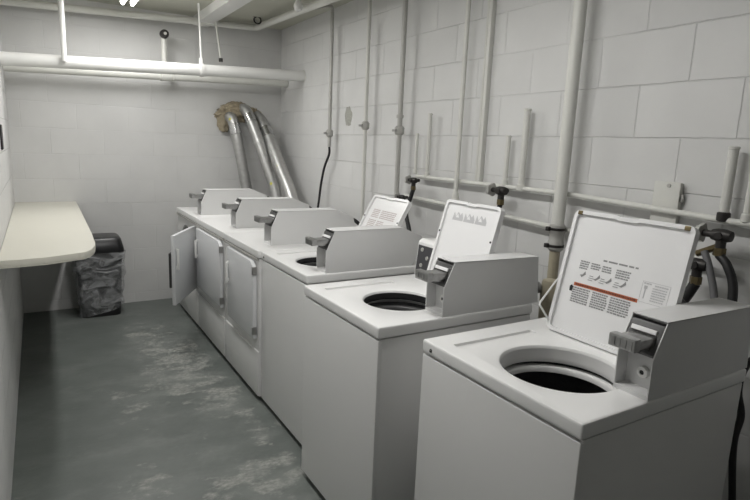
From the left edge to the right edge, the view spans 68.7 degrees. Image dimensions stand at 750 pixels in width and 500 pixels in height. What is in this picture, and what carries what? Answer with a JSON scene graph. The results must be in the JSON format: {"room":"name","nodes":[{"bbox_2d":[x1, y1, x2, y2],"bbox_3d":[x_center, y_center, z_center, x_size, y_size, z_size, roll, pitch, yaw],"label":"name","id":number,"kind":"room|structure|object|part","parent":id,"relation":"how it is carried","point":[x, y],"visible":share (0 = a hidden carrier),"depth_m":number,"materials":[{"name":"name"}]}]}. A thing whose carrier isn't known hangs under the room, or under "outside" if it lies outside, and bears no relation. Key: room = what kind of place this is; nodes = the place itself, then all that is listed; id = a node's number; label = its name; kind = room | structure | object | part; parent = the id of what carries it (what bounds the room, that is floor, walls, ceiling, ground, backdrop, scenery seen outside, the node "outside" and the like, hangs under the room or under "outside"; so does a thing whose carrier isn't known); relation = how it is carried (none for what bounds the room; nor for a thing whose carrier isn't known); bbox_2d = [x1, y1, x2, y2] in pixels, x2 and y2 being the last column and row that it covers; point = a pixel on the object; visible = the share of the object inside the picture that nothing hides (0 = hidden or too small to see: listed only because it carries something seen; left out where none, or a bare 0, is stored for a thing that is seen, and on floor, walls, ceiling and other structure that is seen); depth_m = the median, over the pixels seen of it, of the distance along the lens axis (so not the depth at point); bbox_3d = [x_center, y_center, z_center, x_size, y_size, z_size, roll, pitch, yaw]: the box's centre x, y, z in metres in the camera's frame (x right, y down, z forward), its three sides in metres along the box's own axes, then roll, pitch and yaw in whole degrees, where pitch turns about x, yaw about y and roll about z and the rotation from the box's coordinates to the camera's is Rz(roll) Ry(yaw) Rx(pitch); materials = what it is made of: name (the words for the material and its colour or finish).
{"room":"laundry","nodes":[
{"label":"laundry","id":0,"kind":"room"},
{"bbox_2d":[0,30,23,499],"bbox_3d":[-1.207,-0.102,1.485,0.150,2.600,7.270,-4,13,-31],"label":"wall","id":1,"kind":"structure","parent":0,"point":[11,300],"depth_m":2.96,"materials":[{"name":"paint"}]},
{"bbox_2d":[0,124,3,149],"bbox_3d":[-2.270,-0.687,3.337,0.009,0.150,0.140,-4,13,-31],"label":"wall fixture","id":2,"kind":"object","parent":1,"relation":"attached to","point":[1,131],"visible":1,"depth_m":3.29,"materials":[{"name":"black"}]},
{"bbox_2d":[0,201,95,268],"bbox_3d":[-2.137,-0.141,3.605,0.444,0.090,2.443,-4,13,-31],"label":"countertop","id":3,"kind":"structure","parent":1,"relation":"attached to","point":[37,233],"depth_m":3.09,"materials":[{"name":"beige laminate"}]},
{"bbox_2d":[3,29,288,86],"bbox_3d":[-1.825,-1.652,4.711,2.305,0.455,0.121,-4,13,-31],"label":"pipe","id":4,"kind":"object","parent":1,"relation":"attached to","point":[164,33],"visible":0.79,"depth_m":4.69,"materials":[{"name":"metal"}]},
{"bbox_2d":[0,0,280,312],"bbox_3d":[-1.996,-0.822,5.097,2.307,2.600,0.150,-4,13,-31],"label":"wall","id":5,"kind":"structure","parent":0,"point":[130,152],"depth_m":4.85,"materials":[{"name":"paint"}]},
{"bbox_2d":[213,101,259,131],"bbox_3d":[-1.301,-1.274,5.266,0.499,0.300,0.120,-4,13,-31],"label":"foam","id":6,"kind":"object","parent":5,"relation":"attached to","point":[222,124],"visible":0.51,"depth_m":5.20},
{"bbox_2d":[224,112,251,188],"bbox_3d":[-1.195,-0.514,5.308,0.561,1.592,0.204,5,11,13],"label":"duct","id":7,"kind":"object","parent":5,"relation":"attached to","point":[231,118],"visible":0.58,"depth_m":5.17,"materials":[{"name":"metal"}]},
{"bbox_2d":[239,104,281,196],"bbox_3d":[-1.028,-0.550,5.213,0.768,1.636,0.190,11,14,39],"label":"duct","id":8,"kind":"object","parent":5,"relation":"attached to","point":[249,117],"visible":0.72,"depth_m":5.14,"materials":[{"name":"metal"}]},
{"bbox_2d":[254,111,298,199],"bbox_3d":[-0.860,-0.487,5.079,0.148,1.580,1.168,-5,13,-35],"label":"duct","id":9,"kind":"object","parent":5,"relation":"attached to","point":[278,162],"visible":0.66,"depth_m":5.08,"materials":[{"name":"metal"}]},
{"bbox_2d":[11,298,325,499],"bbox_3d":[-0.211,1.147,2.369,2.607,0.100,7.270,-4,13,-31],"label":"floor","id":10,"kind":"structure","parent":0,"point":[139,402],"depth_m":3.02,"materials":[{"name":"paint"}]},
{"bbox_2d":[73,233,124,317],"bbox_3d":[-2.373,0.211,4.722,0.410,0.682,0.340,-4,13,-31],"label":"trash bin","id":11,"kind":"object","parent":10,"relation":"on","point":[99,276],"visible":0.85,"depth_m":4.61,"materials":[{"name":"black plastic"}]},
{"bbox_3d":[-2.363,-0.057,4.671,0.390,0.137,0.320,-4,13,-31],"label":"lid","id":12,"kind":"part","parent":11,"relation":"part of","materials":[{"name":"black plastic"}]},
{"bbox_2d":[169,188,266,324],"bbox_3d":[-1.303,0.051,4.623,1.025,1.119,1.103,-4,13,-31],"label":"dryer","id":13,"kind":"object","parent":10,"relation":"on","point":[182,260],"visible":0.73,"depth_m":4.43,"materials":[{"name":"metal"}]},
{"bbox_3d":[-1.414,0.067,3.931,0.026,0.158,0.017,2,11,-2],"label":"handle","id":14,"kind":"part","parent":13,"relation":"part of","materials":[{"name":"white plastic"}]},
{"bbox_3d":[-1.442,0.100,4.177,0.026,0.510,0.545,2,11,-2],"label":"door","id":15,"kind":"part","parent":13,"relation":"part of","materials":[{"name":"white metal"}]},
{"bbox_3d":[-1.611,0.411,4.740,0.014,0.275,0.712,-4,13,-31],"label":"panel","id":16,"kind":"part","parent":13,"relation":"part of","materials":[{"name":"metal"}]},
{"bbox_3d":[-1.269,-0.320,4.793,0.745,0.043,0.720,-4,13,-31],"label":"panel","id":17,"kind":"part","parent":13,"relation":"part of","materials":[{"name":"white metal"}]},
{"bbox_2d":[194,197,308,355],"bbox_3d":[-0.917,0.143,4.226,0.785,1.119,0.740,-4,13,-31],"label":"dryer","id":18,"kind":"object","parent":10,"relation":"on","point":[209,244],"visible":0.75,"depth_m":3.94,"materials":[{"name":"metal"}]},
{"bbox_3d":[-1.381,-0.009,4.240,0.026,0.144,0.017,-4,13,-31],"label":"handle","id":19,"kind":"part","parent":18,"relation":"part of","materials":[{"name":"white plastic"}]},
{"bbox_3d":[-1.215,0.114,4.018,0.026,0.460,0.660,-4,13,-31],"label":"door","id":20,"kind":"part","parent":18,"relation":"part of","materials":[{"name":"white metal"}]},
{"bbox_3d":[-1.228,0.544,4.121,0.014,0.275,0.732,-4,13,-31],"label":"panel","id":21,"kind":"part","parent":18,"relation":"part of","materials":[{"name":"metal"}]},
{"bbox_3d":[-0.887,-0.186,4.174,0.745,0.043,0.740,-4,13,-31],"label":"panel","id":22,"kind":"part","parent":18,"relation":"part of","materials":[{"name":"white metal"}]},
{"bbox_2d":[224,208,354,395],"bbox_3d":[-0.547,0.273,3.626,0.785,1.119,0.675,-4,13,-31],"label":"dryer","id":23,"kind":"object","parent":10,"relation":"on","point":[284,229],"visible":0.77,"depth_m":3.36,"materials":[{"name":"metal"}]},
{"bbox_3d":[-0.954,0.140,3.550,0.026,0.144,0.017,-4,13,-31],"label":"handle","id":24,"kind":"part","parent":23,"relation":"part of","materials":[{"name":"white plastic"}]},
{"bbox_3d":[-0.827,0.249,3.390,0.026,0.460,0.510,-4,13,-31],"label":"door","id":25,"kind":"part","parent":23,"relation":"part of","materials":[{"name":"white metal"}]},
{"bbox_3d":[-0.858,0.674,3.520,0.014,0.275,0.667,-4,13,-31],"label":"panel","id":26,"kind":"part","parent":23,"relation":"part of","materials":[{"name":"metal"}]},
{"bbox_3d":[-0.516,-0.057,3.574,0.745,0.043,0.675,-4,13,-31],"label":"panel","id":27,"kind":"part","parent":23,"relation":"part of","materials":[{"name":"white metal"}]},
{"bbox_2d":[261,194,421,444],"bbox_3d":[-0.178,0.329,3.078,0.743,1.244,0.628,-4,13,-31],"label":"washing machine","id":28,"kind":"object","parent":10,"relation":"on","point":[378,247],"visible":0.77,"depth_m":2.82,"materials":[{"name":"metal"}]},
{"bbox_3d":[-0.491,0.521,2.927,0.016,0.836,0.624,-4,13,-31],"label":"panel","id":29,"kind":"part","parent":28,"relation":"part of","materials":[{"name":"metal"}]},
{"bbox_3d":[-0.166,0.062,3.029,0.739,0.043,0.628,-4,13,-31],"label":"panel","id":30,"kind":"part","parent":28,"relation":"part of","materials":[{"name":"white metal"}]},
{"bbox_2d":[366,209,396,225],"bbox_3d":[0.033,-0.168,3.097,0.057,0.100,0.240,-4,13,-31],"label":"print","id":31,"kind":"object","parent":28,"relation":"attached to","point":[376,217],"depth_m":3.10,"materials":[{"name":"grey paper"}]},
{"bbox_3d":[0.018,-0.131,3.091,0.201,0.332,0.368,-4,13,-31],"label":"lid","id":32,"kind":"part","parent":28,"relation":"part of","materials":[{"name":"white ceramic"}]},
{"bbox_2d":[301,199,538,499],"bbox_3d":[0.172,0.446,2.388,0.777,1.300,0.628,-4,13,-31],"label":"washing machine","id":33,"kind":"object","parent":10,"relation":"on","point":[363,351],"visible":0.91,"depth_m":2.12,"materials":[{"name":"metal"}]},
{"bbox_3d":[-0.160,0.668,2.231,0.016,0.836,0.624,-4,13,-31],"label":"panel","id":34,"kind":"part","parent":33,"relation":"part of","materials":[{"name":"metal"}]},
{"bbox_2d":[368,302,424,308],"bbox_3d":[0.086,0.486,2.291,0.350,0.460,0.350,-4,13,-31],"label":"basket","id":35,"kind":"object","parent":33,"relation":"on","point":[383,305],"depth_m":2.39,"materials":[{"name":"grey metal"}]},
{"bbox_3d":[0.169,0.208,2.335,0.747,0.043,0.628,-4,13,-31],"label":"panel","id":36,"kind":"part","parent":33,"relation":"part of","materials":[{"name":"white metal"}]},
{"bbox_3d":[0.381,-0.013,2.392,0.130,0.385,0.356,-4,13,-31],"label":"lid","id":37,"kind":"part","parent":33,"relation":"part of","materials":[{"name":"white metal"}]},
{"bbox_2d":[538,278,556,318],"bbox_3d":[0.696,0.605,2.507,0.206,0.985,0.087,2,11,-1],"label":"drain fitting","id":38,"kind":"object","parent":10,"relation":"on","point":[543,287],"visible":0.08,"depth_m":2.40,"materials":[{"name":"beige plastic"}]},
{"bbox_2d":[544,0,587,278],"bbox_3d":[0.839,-0.213,2.515,0.091,2.599,0.077,5,11,14],"label":"drain pipe","id":39,"kind":"object","parent":10,"relation":"on","point":[555,245],"visible":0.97,"depth_m":2.44,"materials":[{"name":"beige plastic"}]},
{"bbox_2d":[414,210,749,499],"bbox_3d":[0.628,0.564,1.765,0.757,1.338,0.628,-4,13,-31],"label":"washing machine","id":40,"kind":"object","parent":10,"relation":"on","point":[626,390],"visible":1,"depth_m":1.59,"materials":[{"name":"metal"}]},
{"bbox_3d":[0.307,0.804,1.619,0.016,0.836,0.624,-4,13,-31],"label":"panel","id":41,"kind":"part","parent":40,"relation":"part of","materials":[{"name":"metal"}]},
{"bbox_3d":[0.612,0.182,1.926,0.091,0.179,0.017,-4,13,-31],"label":"hinge arm","id":42,"kind":"part","parent":40,"relation":"part of","materials":[{"name":"white plastic"}]},
{"bbox_2d":[512,361,610,392],"bbox_3d":[0.532,0.624,1.664,0.404,0.460,0.404,-4,13,-31],"label":"basket","id":43,"kind":"object","parent":40,"relation":"on","point":[566,376],"depth_m":1.78,"materials":[{"name":"metal"}]},
{"bbox_3d":[0.636,0.344,1.722,0.747,0.043,0.628,-4,13,-31],"label":"panel","id":44,"kind":"part","parent":40,"relation":"part of","materials":[{"name":"white metal"}]},
{"bbox_3d":[0.769,0.106,1.757,0.116,0.423,0.420,-4,13,-31],"label":"lid","id":45,"kind":"part","parent":40,"relation":"part of","materials":[{"name":"white metal"}]},
{"bbox_2d":[728,357,749,499],"bbox_3d":[1.228,0.766,1.833,0.175,0.870,0.055,0,11,-12],"label":"power cord","id":46,"kind":"object","parent":40,"relation":"attached to","point":[740,418],"visible":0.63,"depth_m":1.77,"materials":[{"name":"black rubber"}]},
{"bbox_2d":[87,0,352,29],"bbox_3d":[-0.102,-1.504,1.865,2.607,0.100,7.270,-4,13,-31],"label":"ceiling","id":47,"kind":"structure","parent":0,"point":[264,9],"depth_m":4.60,"materials":[{"name":"paint"}]},
{"bbox_2d":[58,0,66,61],"bbox_3d":[-2.245,-1.649,3.940,0.040,0.565,0.036,-4,13,-31],"label":"pipe","id":48,"kind":"object","parent":47,"relation":"hanging from","point":[60,2],"visible":1,"depth_m":3.94,"materials":[{"name":"white metal"}]},
{"bbox_2d":[120,0,137,6],"bbox_3d":[-1.573,-1.804,3.670,0.110,0.105,1.220,-4,13,-31],"label":"fluorescent fixture","id":49,"kind":"object","parent":47,"relation":"attached to","point":[132,2],"visible":1,"depth_m":4.12,"materials":[{"name":"white plastic"}]},
{"bbox_2d":[0,0,339,30],"bbox_3d":[-0.202,-1.349,1.770,2.017,0.130,6.838,-4,13,-31],"label":"ceiling pipe","id":50,"kind":"object","parent":47,"relation":"attached to","point":[316,4],"visible":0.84,"depth_m":4.46,"materials":[{"name":"white metal"}]},
{"bbox_2d":[197,3,203,62],"bbox_3d":[-1.427,-1.769,4.497,0.036,0.470,0.039,5,11,13],"label":"hanger","id":51,"kind":"object","parent":47,"relation":"hanging from","point":[201,60],"visible":0.96,"depth_m":4.49,"materials":[{"name":"white metal"}]},
{"bbox_2d":[0,51,305,81],"bbox_3d":[-1.639,-1.469,4.430,2.312,0.202,0.107,-4,13,-31],"label":"pipe","id":52,"kind":"object","parent":51,"relation":"hanging from","point":[6,58],"visible":1,"depth_m":4.29,"materials":[{"name":"white metal"}]},
{"bbox_3d":[-1.431,-1.778,4.492,0.033,0.451,0.018,-4,13,-31],"label":"rod","id":53,"kind":"part","parent":51,"relation":"part of","materials":[{"name":"white metal"}]},
{"bbox_2d":[193,0,251,26],"bbox_3d":[0.212,-1.441,2.072,0.135,0.075,6.970,-4,13,-31],"label":"ceiling beam","id":54,"kind":"structure","parent":47,"relation":"attached to","point":[217,10],"depth_m":4.39,"materials":[{"name":"white paint"}]},
{"bbox_2d":[215,21,222,61],"bbox_3d":[-1.365,-1.819,4.798,0.066,0.331,0.033,-4,13,-31],"label":"hanger","id":55,"kind":"object","parent":54,"relation":"hanging from","point":[216,27],"visible":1,"depth_m":4.79,"materials":[{"name":"metal"}]},
{"bbox_2d":[253,16,261,24],"bbox_3d":[-1.044,-2.038,4.866,0.084,0.073,0.014,-4,13,-31],"label":"clamp","id":56,"kind":"object","parent":47,"relation":"attached to","point":[254,19],"visible":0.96,"depth_m":4.86,"materials":[{"name":"metal"}]},
{"bbox_2d":[294,0,302,11],"bbox_3d":[-0.561,-1.813,4.018,0.100,0.134,0.100,-4,13,-31],"label":"holder","id":57,"kind":"object","parent":47,"relation":"attached to","point":[298,6],"visible":1,"depth_m":4.00,"materials":[{"name":"white plastic"}]},
{"bbox_2d":[451,0,470,199],"bbox_3d":[0.490,-0.952,3.042,0.048,1.374,0.048,-4,13,-31],"label":"riser pipe","id":58,"kind":"object","parent":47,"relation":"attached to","point":[455,196],"visible":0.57,"depth_m":3.05,"materials":[{"name":"white metal"}]},
{"bbox_2d":[405,190,414,230],"bbox_3d":[0.212,-0.084,3.415,0.065,0.572,0.288,2,11,-1],"label":"hose","id":59,"kind":"object","parent":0,"point":[411,194],"visible":0.31,"depth_m":3.48,"materials":[{"name":"black rubber"}]},
{"bbox_2d":[405,175,419,189],"bbox_3d":[0.239,-0.428,3.488,0.072,0.087,0.093,-4,13,-31],"label":"valve","id":60,"kind":"object","parent":59,"relation":"on","point":[408,179],"visible":1,"depth_m":3.46,"materials":[{"name":"metal"}]},
{"bbox_2d":[280,0,749,499],"bbox_3d":[0.894,-0.255,2.749,0.150,2.600,7.270,-4,13,-31],"label":"wall","id":61,"kind":"structure","parent":0,"point":[664,90],"depth_m":2.73,"materials":[{"name":"paint"}]},
{"bbox_2d":[315,4,333,146],"bbox_3d":[-0.420,-1.367,4.327,0.072,1.087,0.264,10,13,35],"label":"riser pipe","id":62,"kind":"object","parent":61,"relation":"attached to","point":[329,133],"visible":0.9,"depth_m":4.39,"materials":[{"name":"metal"}]},
{"bbox_2d":[317,147,330,207],"bbox_3d":[-0.514,-0.326,4.670,0.260,1.117,0.135,3,11,2],"label":"gas hose","id":63,"kind":"object","parent":62,"relation":"attached to","point":[329,148],"visible":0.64,"depth_m":4.64,"materials":[{"name":"black rubber"}]},
{"bbox_2d":[345,106,351,125],"bbox_3d":[-0.209,-1.058,4.340,0.003,0.150,0.122,-4,13,-31],"label":"wall plate","id":64,"kind":"object","parent":61,"relation":"attached to","point":[348,114],"depth_m":4.34,"materials":[{"name":"white metal"}]},
{"bbox_2d":[359,0,371,220],"bbox_3d":[-0.085,-0.667,4.034,0.069,2.349,0.059,-4,13,-31],"label":"riser pipe","id":65,"kind":"object","parent":61,"relation":"attached to","point":[364,125],"visible":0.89,"depth_m":3.96,"materials":[{"name":"metal"}]},
{"bbox_2d":[392,0,407,193],"bbox_3d":[0.151,-0.611,3.653,0.073,2.299,0.065,-4,13,-31],"label":"riser pipe","id":66,"kind":"object","parent":61,"relation":"attached to","point":[399,129],"visible":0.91,"depth_m":3.57,"materials":[{"name":"metal"}]},
{"bbox_2d":[475,0,496,181],"bbox_3d":[0.604,-0.993,2.966,0.029,1.254,0.049,-4,13,-31],"label":"riser pipe","id":67,"kind":"object","parent":61,"relation":"attached to","point":[491,9],"depth_m":2.98,"materials":[{"name":"white metal"}]},
{"bbox_2d":[404,194,702,258],"bbox_3d":[0.709,-0.159,2.835,0.025,0.073,1.971,-4,13,-31],"label":"supply pipe","id":68,"kind":"object","parent":61,"relation":"attached to","point":[506,216],"visible":0.17,"depth_m":2.80,"materials":[{"name":"white metal"}]},
{"bbox_2d":[415,174,749,227],"bbox_3d":[0.966,-0.208,2.403,0.025,0.068,2.700,-4,13,-31],"label":"supply pipe","id":69,"kind":"object","parent":61,"relation":"attached to","point":[694,215],"visible":0.78,"depth_m":2.30,"materials":[{"name":"white metal"}]},
{"bbox_2d":[413,133,418,173],"bbox_3d":[0.264,-0.617,3.519,0.028,0.258,0.028,-4,13,-31],"label":"pipe","id":70,"kind":"object","parent":69,"relation":"attached to","point":[415,169],"visible":1,"depth_m":3.51,"materials":[{"name":"white metal"}]},
{"bbox_2d":[424,113,432,177],"bbox_3d":[0.332,-0.645,3.404,0.034,0.393,0.034,-4,13,-31],"label":"pipe","id":71,"kind":"object","parent":69,"relation":"attached to","point":[429,129],"visible":0.92,"depth_m":3.39,"materials":[{"name":"white metal"}]},
{"bbox_2d":[486,183,508,204],"bbox_3d":[0.640,-0.289,2.838,0.073,0.106,0.113,-4,13,-31],"label":"valve","id":72,"kind":"object","parent":69,"relation":"attached to","point":[492,189],"visible":1,"depth_m":2.81,"materials":[{"name":"metal"}]},
{"bbox_2d":[501,135,511,185],"bbox_3d":[0.682,-0.461,2.843,0.034,0.260,0.034,-4,13,-31],"label":"pipe","id":73,"kind":"object","parent":69,"relation":"attached to","point":[508,137],"visible":0.94,"depth_m":2.83,"materials":[{"name":"white metal"}]},
{"bbox_2d":[516,108,531,190],"bbox_3d":[0.744,-0.497,2.737,0.045,0.405,0.045,-4,13,-31],"label":"pipe","id":74,"kind":"object","parent":69,"relation":"attached to","point":[527,111],"visible":0.94,"depth_m":2.72,"materials":[{"name":"white metal"}]},
{"bbox_2d":[716,146,740,221],"bbox_3d":[1.246,-0.231,1.934,0.045,0.264,0.044,-4,13,-31],"label":"pipe","id":75,"kind":"object","parent":69,"relation":"attached to","point":[724,213],"visible":0.97,"depth_m":1.92,"materials":[{"name":"metal"}]},
{"bbox_2d":[740,174,749,222],"bbox_3d":[1.285,-0.214,1.871,0.035,0.247,0.035,-4,13,-31],"label":"pipe","id":76,"kind":"object","parent":69,"relation":"attached to","point":[745,216],"visible":0.98,"depth_m":1.88,"materials":[{"name":"white metal"}]},
{"bbox_2d":[650,181,683,223],"bbox_3d":[1.149,-0.186,2.155,0.033,0.163,0.115,-4,13,-31],"label":"electrical box","id":77,"kind":"object","parent":61,"relation":"attached to","point":[666,194],"visible":0.78,"depth_m":2.14,"materials":[{"name":"white metal"}]},
{"bbox_2d":[682,281,699,302],"bbox_3d":[1.077,0.280,2.028,0.180,0.350,0.063,3,11,2],"label":"hose","id":78,"kind":"object","parent":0,"point":[690,289],"visible":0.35,"depth_m":1.98,"materials":[{"name":"black rubber"}]},
{"bbox_2d":[689,257,705,284],"bbox_3d":[1.151,0.066,1.993,0.073,0.106,0.113,-4,13,-31],"label":"valve","id":79,"kind":"object","parent":78,"relation":"on","point":[698,264],"visible":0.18,"depth_m":1.96,"materials":[{"name":"metal"}]},
{"bbox_2d":[695,244,714,255],"bbox_3d":[1.187,-0.001,1.954,0.023,0.063,0.087,-4,13,-31],"label":"fitting","id":80,"kind":"object","parent":79,"relation":"attached to","point":[710,248],"visible":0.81,"depth_m":1.95,"materials":[{"name":"gold metal"}]},
{"bbox_2d":[696,223,734,255],"bbox_3d":[1.201,-0.036,1.936,0.073,0.106,0.113,-4,13,-31],"label":"valve","id":81,"kind":"object","parent":80,"relation":"attached to","point":[721,237],"visible":0.81,"depth_m":1.91,"materials":[{"name":"metal"}]},
{"bbox_2d":[715,254,737,301],"bbox_3d":[1.181,0.274,1.886,0.082,0.517,0.190,8,12,28],"label":"hose","id":82,"kind":"object","parent":81,"relation":"hanging from","point":[732,282],"visible":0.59,"depth_m":1.87,"materials":[{"name":"black rubber"}]},
{"bbox_2d":[701,250,717,298],"bbox_3d":[1.156,0.258,1.910,0.074,0.496,0.201,6,11,20],"label":"hose","id":83,"kind":"object","parent":79,"relation":"attached to","point":[713,290],"visible":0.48,"depth_m":1.92,"materials":[{"name":"grey rubber"}]},
{"bbox_3d":[0.111,-0.058,3.570,0.194,0.453,0.106,-4,13,-31],"label":"hose","id":84,"kind":"object","parent":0,"visible":0},
{"bbox_2d":[394,193,407,199],"bbox_3d":[0.173,-0.333,3.610,0.072,0.083,0.088,-4,13,-31],"label":"valve","id":85,"kind":"object","parent":84,"relation":"on","point":[397,195],"visible":0.71,"depth_m":3.59,"materials":[{"name":"metal"}]}
]}

